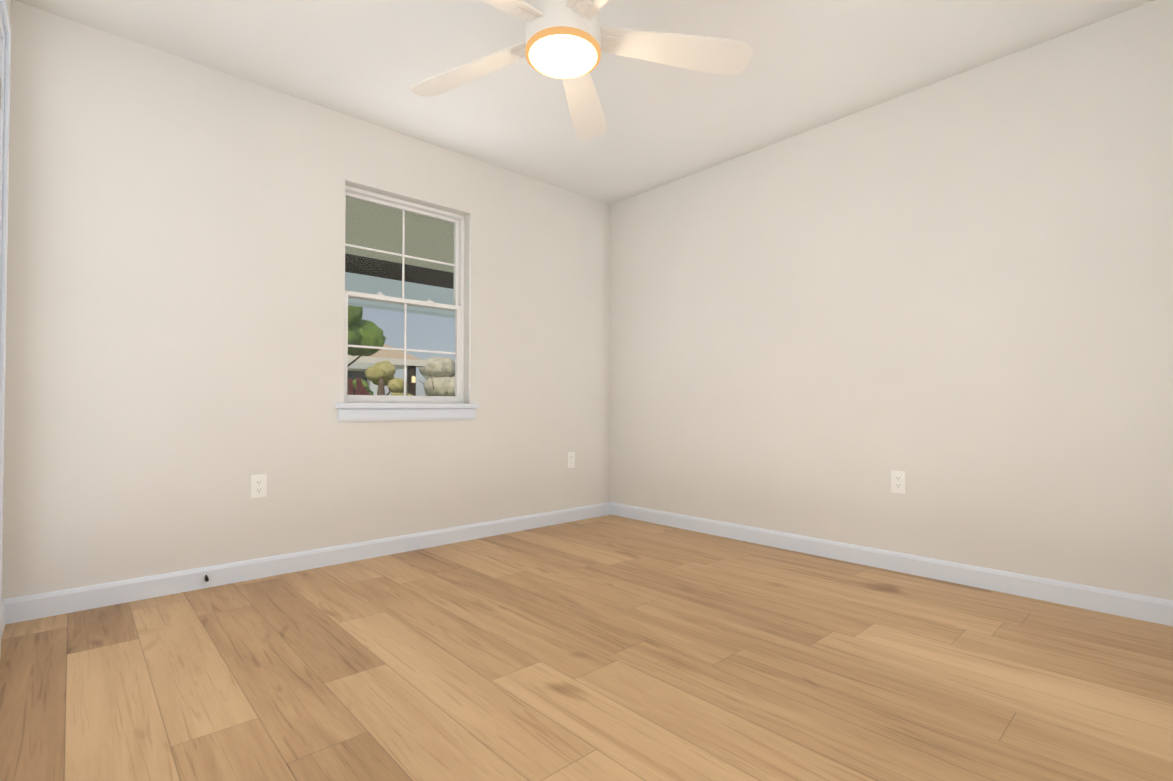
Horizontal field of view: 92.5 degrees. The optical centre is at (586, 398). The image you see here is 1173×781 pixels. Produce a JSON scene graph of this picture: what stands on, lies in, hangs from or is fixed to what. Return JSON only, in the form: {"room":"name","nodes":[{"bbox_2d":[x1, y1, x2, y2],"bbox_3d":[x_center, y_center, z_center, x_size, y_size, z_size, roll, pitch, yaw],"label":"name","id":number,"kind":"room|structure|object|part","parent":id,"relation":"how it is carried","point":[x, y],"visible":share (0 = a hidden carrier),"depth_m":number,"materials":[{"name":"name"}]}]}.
{"room":"empty bedroom","nodes":[
{"label":"empty bedroom","id":0,"kind":"room"},
{"bbox_2d":[6,0,10,26],"bbox_3d":[-0.676,-0.378,0.368,0.120,2.440,4.820,1,-1,-42],"label":"wall","id":1,"kind":"structure","parent":0,"point":[9,6],"depth_m":2.16,"materials":[{"name":"beige paint"}]},
{"bbox_2d":[1,600,5,637],"bbox_3d":[-2.109,0.821,2.012,0.014,0.095,0.432,1,-1,-42],"label":"baseboard","id":2,"kind":"structure","parent":1,"relation":"attached to","point":[3,615],"depth_m":2.10,"materials":[{"name":"white wood"}]},
{"bbox_2d":[0,0,10,658],"bbox_3d":[-1.632,-0.197,1.517,0.028,2.116,0.972,1,-1,-42],"label":"door frame","id":3,"kind":"structure","parent":1,"relation":"attached to","point":[5,45],"depth_m":1.85,"materials":[{"name":"white"}]},
{"bbox_2d":[2,0,609,598],"bbox_3d":[-1.087,-0.330,3.361,3.620,2.440,0.150,1,-1,-42],"label":"wall","id":4,"kind":"structure","parent":0,"point":[174,306],"depth_m":2.69,"materials":[{"name":"beige paint"}]},
{"bbox_2d":[251,474,266,498],"bbox_3d":[-1.612,0.431,2.761,0.070,0.115,0.007,1,-1,-42],"label":"electrical outlet","id":5,"kind":"object","parent":4,"relation":"attached to","point":[258,485],"visible":1,"depth_m":2.76,"materials":[{"name":"white plastic"}]},
{"bbox_2d":[2,502,609,623],"bbox_3d":[-1.031,0.842,3.282,3.320,0.095,0.014,1,-1,-42],"label":"baseboard","id":6,"kind":"structure","parent":4,"relation":"attached to","point":[38,606],"depth_m":2.75,"materials":[{"name":"white wood"}]},
{"bbox_2d":[344,185,463,403],"bbox_3d":[-1.105,-0.579,3.400,0.780,1.220,0.075,1,-1,-42],"label":"window","id":7,"kind":"structure","parent":4,"relation":"in","point":[396,201],"depth_m":3.42,"materials":[{"name":"white plastic"}]},
{"bbox_3d":[-1.119,-0.869,3.421,0.702,0.561,0.003,1,-1,-42],"label":"glass","id":8,"kind":"part","parent":7,"relation":"part of","materials":[{"name":"clear glass"}]},
{"bbox_3d":[-1.098,-0.293,3.388,0.690,0.567,0.003,1,-1,-42],"label":"glass","id":9,"kind":"part","parent":7,"relation":"part of","materials":[{"name":"clear glass"}]},
{"bbox_3d":[-1.115,-0.869,3.415,0.736,0.595,0.028,1,-1,-42],"label":"window sash","id":10,"kind":"part","parent":7,"relation":"part of","materials":[{"name":"white plastic"}]},
{"bbox_3d":[-1.093,-0.293,3.382,0.736,0.613,0.028,1,-1,-42],"label":"window sash","id":11,"kind":"part","parent":7,"relation":"part of","materials":[{"name":"white plastic"}]},
{"bbox_2d":[338,408,474,420],"bbox_3d":[-1.023,0.093,3.300,0.840,0.070,0.017,1,-1,-42],"label":"apron","id":12,"kind":"object","parent":4,"relation":"attached to","point":[369,414],"visible":1,"depth_m":3.25,"materials":[{"name":"white wood"}]},
{"bbox_2d":[335,403,478,407],"bbox_3d":[-1.042,0.044,3.322,0.870,0.028,0.109,1,-1,-42],"label":"window sill","id":13,"kind":"structure","parent":4,"relation":"attached to","point":[373,405],"depth_m":3.22,"materials":[{"name":"white wood"}]},
{"bbox_2d":[567,452,574,467],"bbox_3d":[-0.113,0.453,4.134,0.070,0.115,0.007,1,-1,-42],"label":"electrical outlet","id":14,"kind":"object","parent":4,"relation":"attached to","point":[570,459],"visible":1,"depth_m":4.13,"materials":[{"name":"white plastic"}]},
{"bbox_2d":[15,0,1153,204],"bbox_3d":[0.541,-1.638,1.605,3.620,0.120,4.970,1,-1,-42],"label":"ceiling","id":15,"kind":"structure","parent":0,"point":[812,64],"depth_m":2.62,"materials":[{"name":"paint"}]},
{"bbox_2d":[409,0,751,138],"bbox_3d":[-0.116,-1.373,1.948,1.289,0.398,1.334,1,-1,-42],"label":"ceiling fan","id":16,"kind":"object","parent":15,"relation":"hanging from","point":[567,42],"visible":1,"depth_m":2.02,"materials":[{"name":"white wood"}]},
{"bbox_3d":[-0.440,-1.266,2.164,0.288,0.063,0.575,1,-1,-42],"label":"blade","id":17,"kind":"part","parent":16,"relation":"part of","materials":[{"name":"white wood"}]},
{"bbox_3d":[-0.368,-1.273,1.709,0.596,0.063,0.145,1,-1,-42],"label":"blade","id":18,"kind":"part","parent":16,"relation":"part of","materials":[{"name":"white wood"}]},
{"bbox_3d":[-0.082,-1.297,1.985,0.264,0.180,0.264,1,-1,-42],"label":"motor","id":19,"kind":"part","parent":16,"relation":"part of","materials":[{"name":"white metal"}]},
{"bbox_3d":[-0.017,-1.262,2.383,0.505,0.063,0.424,1,-1,-42],"label":"blade","id":20,"kind":"part","parent":16,"relation":"part of","materials":[{"name":"white wood"}]},
{"bbox_3d":[0.083,-1.275,1.620,0.265,0.063,0.583,1,-1,-42],"label":"blade","id":21,"kind":"part","parent":16,"relation":"part of","materials":[{"name":"white wood"}]},
{"bbox_3d":[0.317,-1.268,2.041,0.524,0.063,0.398,1,-1,-42],"label":"blade","id":22,"kind":"part","parent":16,"relation":"part of","materials":[{"name":"white wood"}]},
{"bbox_2d":[0,515,1172,780],"bbox_3d":[0.541,0.922,1.564,3.620,0.120,4.970,1,-1,-42],"label":"floor","id":23,"kind":"structure","parent":0,"point":[610,647],"depth_m":1.75,"materials":[{"name":"brown wood"}]},
{"bbox_2d":[610,0,1172,600],"bbox_3d":[1.871,-0.340,2.701,0.150,2.440,4.820,1,-1,-42],"label":"wall","id":24,"kind":"structure","parent":0,"point":[952,296],"depth_m":2.75,"materials":[{"name":"beige paint"}]},
{"bbox_2d":[610,502,1172,625],"bbox_3d":[1.270,0.841,3.217,0.014,0.095,3.220,1,-1,-42],"label":"baseboard","id":25,"kind":"structure","parent":24,"relation":"attached to","point":[1139,607],"depth_m":2.73,"materials":[{"name":"white wood"}]},
{"bbox_2d":[891,470,905,493],"bbox_3d":[1.596,0.428,2.873,0.007,0.115,0.070,1,-1,-42],"label":"electrical outlet","id":26,"kind":"object","parent":24,"relation":"attached to","point":[898,481],"visible":1,"depth_m":2.87,"materials":[{"name":"white plastic"}]},
{"label":"outside","id":27,"kind":"structure","parent":0,"visible":0},
{"bbox_3d":[-24.062,1.746,41.036,100.000,0.200,86.470,1,-1,-42],"label":"ground","id":28,"kind":"structure","parent":27,"visible":0},
{"bbox_2d":[348,377,368,394],"bbox_3d":[-3.408,0.406,9.029,0.710,1.450,0.400,1,-1,-42],"label":"bush","id":29,"kind":"object","parent":28,"relation":"on","point":[359,388],"depth_m":8.73,"materials":[{"name":"red plant"}]},
{"bbox_2d":[353,379,372,393],"bbox_3d":[-6.669,0.322,16.101,1.072,1.847,0.945,1,-1,-42],"label":"tree","id":30,"kind":"object","parent":28,"relation":"on","point":[366,386],"depth_m":16.14,"materials":[{"name":"green plant"}]},
{"bbox_2d":[348,305,385,366],"bbox_3d":[-5.890,-0.658,12.922,2.446,3.704,2.118,1,-1,-42],"label":"tree","id":31,"kind":"object","parent":28,"relation":"on","point":[357,340],"depth_m":12.95,"materials":[{"name":"green plant"}]},
{"bbox_2d":[365,361,406,394],"bbox_3d":[-4.370,0.180,12.135,0.872,2.003,0.835,1,-1,-42],"label":"tree","id":32,"kind":"object","parent":28,"relation":"on","point":[381,368],"depth_m":11.98,"materials":[{"name":"plant"}]},
{"bbox_2d":[347,344,426,395],"bbox_3d":[-14.287,-1.610,21.115,12.630,5.870,10.330,1,-1,-42],"label":"house","id":33,"kind":"structure","parent":28,"relation":"on","point":[393,354],"depth_m":21.16,"materials":[{"name":"white"}]},
{"bbox_2d":[391,392,412,395],"bbox_3d":[-5.804,0.466,17.683,0.982,1.609,0.982,1,-1,-42],"label":"tree","id":34,"kind":"object","parent":28,"relation":"on","point":[399,394],"depth_m":17.19,"materials":[{"name":"plant"}]},
{"bbox_2d":[419,357,454,376],"bbox_3d":[-9.297,-0.580,37.448,3.779,4.336,4.170,1,-1,-42],"label":"tree","id":35,"kind":"object","parent":28,"relation":"on","point":[421,371],"depth_m":36.42,"materials":[{"name":"beige plant"}]},
{"bbox_2d":[420,357,454,395],"bbox_3d":[-7.608,-0.364,29.860,2.498,3.660,2.182,1,-1,-42],"label":"bush","id":36,"kind":"object","parent":28,"relation":"on","point":[434,379],"depth_m":29.09,"materials":[{"name":"beige plant"}]},
{"bbox_3d":[-1.882,1.002,4.992,10.000,0.130,3.340,1,-1,-42],"label":"porch","id":37,"kind":"object","parent":28,"relation":"on","visible":0},
{"bbox_2d":[345,197,454,317],"bbox_3d":[-1.597,-0.436,5.446,11.000,2.760,3.590,1,-1,-42],"label":"roof","id":38,"kind":"object","parent":37,"relation":"on","point":[360,220],"depth_m":6.54,"materials":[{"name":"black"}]},
{"bbox_3d":[-1.686,-0.167,1.467,0.120,2.055,0.850,1,-1,-42],"label":"door frame","id":39,"kind":"structure","parent":0,"visible":0},
{"bbox_2d":[0,78,0,107],"bbox_3d":[-1.911,-0.194,1.810,0.014,1.704,0.034,1,-1,-42],"label":"door hinges","id":40,"kind":"object","parent":39,"relation":"attached to","point":[0,92],"visible":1,"depth_m":1.82,"materials":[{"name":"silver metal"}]}
]}

